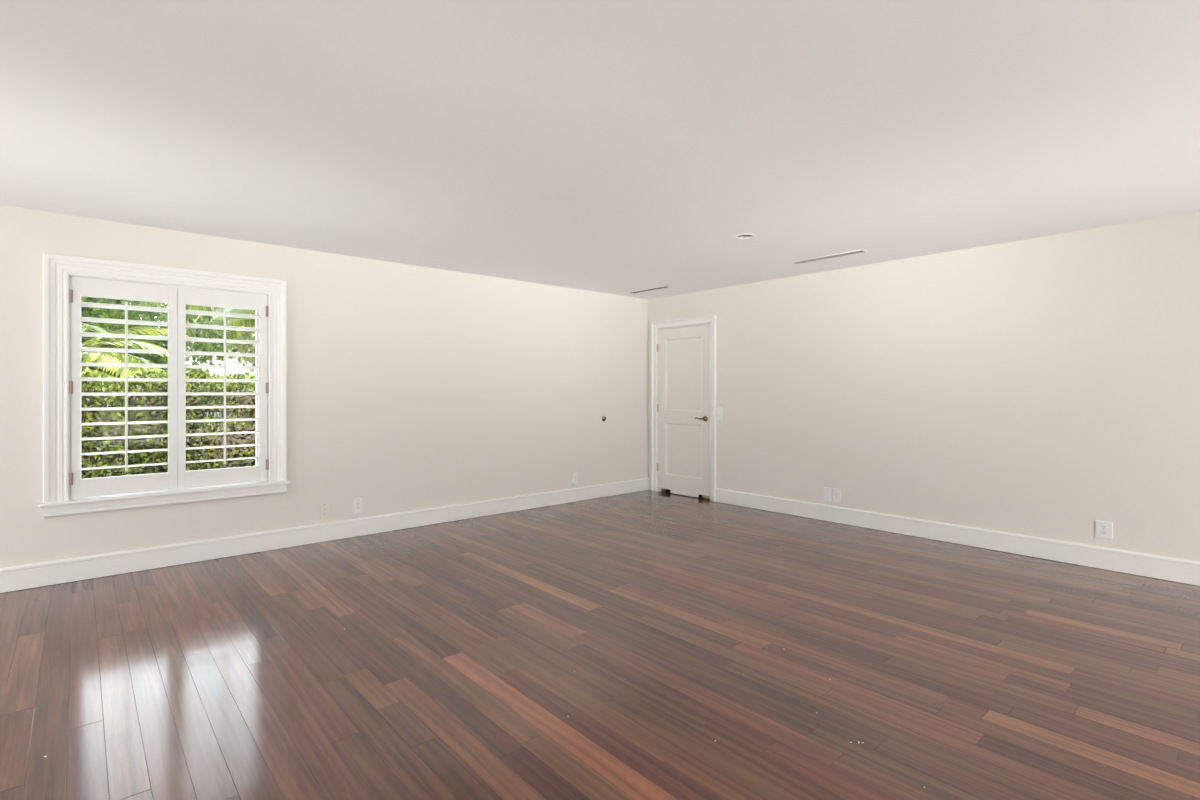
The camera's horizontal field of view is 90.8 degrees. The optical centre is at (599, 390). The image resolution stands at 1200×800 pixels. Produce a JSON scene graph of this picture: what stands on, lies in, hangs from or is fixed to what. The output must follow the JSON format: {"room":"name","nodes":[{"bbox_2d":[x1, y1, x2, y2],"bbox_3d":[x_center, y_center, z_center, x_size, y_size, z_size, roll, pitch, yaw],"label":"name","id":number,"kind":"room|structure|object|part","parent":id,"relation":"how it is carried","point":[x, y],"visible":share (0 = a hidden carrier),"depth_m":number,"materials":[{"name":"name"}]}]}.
{"room":"empty room","nodes":[
{"label":"empty room","id":0,"kind":"room"},
{"bbox_2d":[167,350,254,418],"bbox_3d":[-24.909,-0.629,35.056,20.000,4.400,9.030,0,0,-41],"label":"sky","id":1,"kind":"structure","parent":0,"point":[229,361],"depth_m":33.37,"materials":[{"name":"white"}]},
{"bbox_2d":[0,205,647,567],"bbox_3d":[-2.997,0.101,4.511,9.820,2.940,0.160,0,0,-41],"label":"wall","id":2,"kind":"structure","parent":0,"point":[410,387],"depth_m":5.26,"materials":[{"name":"white paint"}]},
{"bbox_2d":[38,253,290,517],"bbox_3d":[-3.124,-0.033,4.371,1.476,1.720,0.242,0,0,-41],"label":"window","id":3,"kind":"structure","parent":2,"relation":"in","point":[57,269],"depth_m":4.10,"materials":[{"name":"white wood"}]},
{"bbox_3d":[-3.377,-0.016,4.232,0.588,1.465,0.045,0,0,-41],"label":"sash","id":4,"kind":"part","parent":3,"relation":"part of","materials":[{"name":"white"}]},
{"bbox_2d":[69,277,176,497],"bbox_3d":[-3.311,-0.020,4.130,0.589,1.470,0.124,0,0,-41],"label":"plantation shutter","id":5,"kind":"object","parent":3,"relation":"attached to","point":[87,487],"visible":1,"depth_m":4.09,"materials":[{"name":"white paint"}]},
{"bbox_3d":[-3.311,-0.695,4.134,0.478,0.120,0.030,0,0,-41],"label":"rail","id":6,"kind":"part","parent":5,"relation":"part of","materials":[{"name":"white paint"}]},
{"bbox_3d":[-3.311,0.654,4.134,0.478,0.122,0.030,0,0,-41],"label":"rail","id":7,"kind":"part","parent":5,"relation":"part of","materials":[{"name":"white paint"}]},
{"bbox_3d":[-3.274,-0.029,4.092,0.015,1.170,0.018,0,0,-41],"label":"tilt rod","id":8,"kind":"part","parent":5,"relation":"part of","materials":[{"name":"white paint"}]},
{"bbox_3d":[-3.097,0.738,4.341,1.476,0.022,0.162,0,0,-41],"label":"sill","id":9,"kind":"part","parent":3,"relation":"part of","materials":[{"name":"white wood"}]},
{"bbox_3d":[-2.946,-0.016,4.612,0.559,1.465,0.045,0,0,-41],"label":"sash","id":10,"kind":"part","parent":3,"relation":"part of","materials":[{"name":"white wood"}]},
{"bbox_2d":[177,287,267,488],"bbox_3d":[-2.865,-0.020,4.523,0.592,1.470,0.124,0,0,-41],"label":"plantation shutter","id":11,"kind":"object","parent":3,"relation":"attached to","point":[185,296],"visible":1,"depth_m":4.48,"materials":[{"name":"white paint"}]},
{"bbox_3d":[-2.874,-0.695,4.519,0.483,0.120,0.030,0,0,-41],"label":"rail","id":12,"kind":"part","parent":11,"relation":"part of","materials":[{"name":"white paint"}]},
{"bbox_3d":[-2.874,0.654,4.519,0.483,0.122,0.030,0,0,-41],"label":"rail","id":13,"kind":"part","parent":11,"relation":"part of","materials":[{"name":"white paint"}]},
{"bbox_3d":[-2.837,-0.029,4.477,0.015,1.170,0.018,0,0,-41],"label":"tilt rod","id":14,"kind":"part","parent":11,"relation":"part of","materials":[{"name":"white paint"}]},
{"bbox_2d":[320,502,328,518],"bbox_3d":[-2.323,1.009,4.991,0.070,0.135,0.009,0,0,-41],"label":"wall plate","id":15,"kind":"object","parent":2,"relation":"attached to","point":[324,507],"visible":1,"depth_m":4.99,"materials":[{"name":"beige plastic"}]},
{"bbox_2d":[0,478,649,592],"bbox_3d":[-2.937,1.192,4.443,9.500,0.153,0.021,0,0,-41],"label":"baseboard","id":16,"kind":"structure","parent":2,"relation":"attached to","point":[14,578],"depth_m":4.71,"materials":[{"name":"white wood"}]},
{"bbox_2d":[353,497,361,513],"bbox_3d":[-2.116,1.004,5.174,0.074,0.136,0.009,0,0,-41],"label":"wall outlet","id":17,"kind":"object","parent":2,"relation":"attached to","point":[357,502],"visible":1,"depth_m":5.17,"materials":[{"name":"white plastic"}]},
{"bbox_2d":[572,472,577,485],"bbox_3d":[-0.289,1.009,6.783,0.086,0.148,0.009,0,0,-41],"label":"wall outlet","id":18,"kind":"object","parent":2,"relation":"attached to","point":[574,474],"visible":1,"depth_m":6.79,"materials":[{"name":"white plastic"}]},
{"bbox_2d":[0,490,1199,799],"bbox_3d":[0.097,1.300,0.999,9.500,0.061,9.200,0,0,-41],"label":"floor","id":19,"kind":"structure","parent":0,"point":[647,644],"depth_m":2.69,"materials":[{"name":"brown wood"}]},
{"bbox_2d":[0,0,1199,299],"bbox_3d":[0.081,-1.294,1.018,10.420,0.250,10.170,0,0,-41],"label":"ceiling","id":20,"kind":"structure","parent":0,"point":[616,147],"depth_m":2.62,"materials":[{"name":"white paint"}]},
{"bbox_2d":[628,286,670,293],"bbox_3d":[0.565,-1.165,6.829,0.085,0.008,0.600,0,0,-41],"label":"ceiling vent","id":21,"kind":"object","parent":20,"relation":"in","point":[660,287],"visible":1,"depth_m":6.80,"materials":[{"name":"white metal"}]},
{"bbox_2d":[734,233,755,238],"bbox_3d":[1.097,-1.208,4.478,0.160,0.091,0.160,0,0,-41],"label":"recessed light","id":22,"kind":"object","parent":20,"relation":"in","point":[746,235],"visible":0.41,"depth_m":4.52,"materials":[{"name":"white metal"}]},
{"bbox_2d":[791,249,867,263],"bbox_3d":[1.985,-1.165,5.164,0.100,0.008,0.655,0,0,-41],"label":"ceiling vent","id":23,"kind":"object","parent":20,"relation":"in","point":[860,250],"visible":1,"depth_m":5.13,"materials":[{"name":"white metal"}]},
{"bbox_2d":[648,211,1199,561],"bbox_3d":[3.721,0.101,4.192,0.160,2.940,9.200,0,0,-41],"label":"wall","id":24,"kind":"structure","parent":0,"point":[1048,387],"depth_m":4.78,"materials":[{"name":"white paint"}]},
{"bbox_2d":[657,324,709,498],"bbox_3d":[0.993,0.246,7.156,0.096,2.033,0.835,0,0,-41],"label":"door","id":25,"kind":"structure","parent":24,"relation":"in","point":[683,406],"depth_m":7.15,"materials":[{"name":"white paint"}]},
{"bbox_2d":[651,315,715,501],"bbox_3d":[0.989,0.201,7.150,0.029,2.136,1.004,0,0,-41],"label":"trim","id":26,"kind":"structure","parent":24,"relation":"attached to","point":[711,319],"depth_m":7.05,"materials":[{"name":"white wood"}]},
{"bbox_2d":[717,408,721,420],"bbox_3d":[1.362,0.266,6.740,0.012,0.145,0.072,0,0,-41],"label":"light switch","id":27,"kind":"object","parent":24,"relation":"attached to","point":[719,410],"visible":1,"depth_m":6.74,"materials":[{"name":"white plastic"}]},
{"bbox_2d":[824,487,830,500],"bbox_3d":[2.218,1.009,5.771,0.007,0.132,0.074,0,0,-41],"label":"blank wall plate","id":28,"kind":"object","parent":24,"relation":"attached to","point":[827,491],"visible":1,"depth_m":5.77,"materials":[{"name":"white plastic"}]},
{"bbox_2d":[833,488,840,502],"bbox_3d":[2.280,1.009,5.700,0.009,0.134,0.080,0,0,-41],"label":"wall outlet","id":29,"kind":"object","parent":24,"relation":"attached to","point":[836,492],"visible":1,"depth_m":5.70,"materials":[{"name":"white plastic"}]},
{"bbox_2d":[715,488,1199,585],"bbox_3d":[4.009,1.192,3.728,0.021,0.153,8.123,0,0,-41],"label":"baseboard","id":30,"kind":"structure","parent":24,"relation":"attached to","point":[1136,563],"depth_m":4.73,"materials":[{"name":"white wood"}]},
{"bbox_2d":[1096,520,1111,538],"bbox_3d":[3.588,0.990,4.215,0.009,0.120,0.092,0,0,-41],"label":"wall outlet","id":31,"kind":"object","parent":24,"relation":"attached to","point":[1103,529],"visible":1,"depth_m":4.21,"materials":[{"name":"white plastic"}]},
{"label":"outside","id":32,"kind":"structure","parent":0,"visible":0},
{"bbox_3d":[-12.600,1.666,22.598,80.000,0.210,8.000,0,0,-41],"label":"driveway","id":33,"kind":"object","parent":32,"visible":0},
{"bbox_2d":[81,297,241,369],"bbox_3d":[-16.104,-1.374,19.492,7.020,5.910,5.463,0,0,-41],"label":"leafy tree","id":34,"kind":"object","parent":33,"relation":"on","point":[85,311],"visible":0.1,"depth_m":19.64,"materials":[{"name":"green plant"}]},
{"bbox_2d":[186,307,254,391],"bbox_3d":[-13.047,-1.715,24.481,7.326,6.589,5.325,0,0,-13],"label":"leafy tree","id":35,"kind":"object","parent":33,"relation":"on","point":[243,348],"visible":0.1,"depth_m":23.56,"materials":[{"name":"green plant"}]},
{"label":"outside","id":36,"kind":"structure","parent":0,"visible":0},
{"bbox_3d":[-29.886,1.671,42.219,80.000,0.200,87.700,0,0,-41],"label":"lawn","id":37,"kind":"structure","parent":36,"visible":0},
{"bbox_2d":[88,297,138,304],"bbox_3d":[-35.266,-3.708,39.116,9.126,10.566,7.099,0,0,-22],"label":"leafy tree","id":38,"kind":"object","parent":37,"relation":"on","point":[117,301],"visible":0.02,"depth_m":38.52,"materials":[{"name":"green plant"}]},
{"bbox_2d":[81,309,167,391],"bbox_3d":[-9.236,-0.009,11.624,1.758,3.191,2.108,0,0,6],"label":"leafy tree","id":39,"kind":"object","parent":37,"relation":"on","point":[115,314],"visible":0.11,"depth_m":11.10,"materials":[{"name":"green plant"}]},
{"bbox_2d":[81,323,190,389],"bbox_3d":[-7.422,0.311,7.948,3.279,2.541,3.514,0,0,-41],"label":"areca palm","id":40,"kind":"object","parent":37,"relation":"on","point":[103,357],"visible":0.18,"depth_m":8.21,"materials":[{"name":"green plant"}]},
{"bbox_2d":[81,364,254,478],"bbox_3d":[-5.057,0.642,6.772,7.795,1.939,1.042,0,0,-41],"label":"hedge","id":41,"kind":"object","parent":37,"relation":"on","point":[87,431],"visible":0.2,"depth_m":6.56,"materials":[{"name":"green plant"}]},
{"bbox_2d":[139,301,254,339],"bbox_3d":[-7.189,-0.530,13.377,4.403,4.226,4.397,0,0,24],"label":"palm","id":42,"kind":"object","parent":37,"relation":"on","point":[239,323],"visible":0.03,"depth_m":13.80,"materials":[{"name":"green plant"}]},
{"bbox_2d":[148,303,247,345],"bbox_3d":[-34.689,-5.225,52.203,9.654,13.600,9.819,0,0,-25],"label":"leafy tree","id":43,"kind":"object","parent":37,"relation":"on","point":[163,303],"visible":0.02,"depth_m":49.16,"materials":[{"name":"green plant"}]},
{"bbox_2d":[213,307,254,319],"bbox_3d":[-6.052,-0.174,14.106,5.000,3.490,2.600,0,0,-41],"label":"leafy tree","id":44,"kind":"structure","parent":37,"relation":"on","point":[228,310],"depth_m":12.59,"materials":[{"name":"green plant"}]}
]}

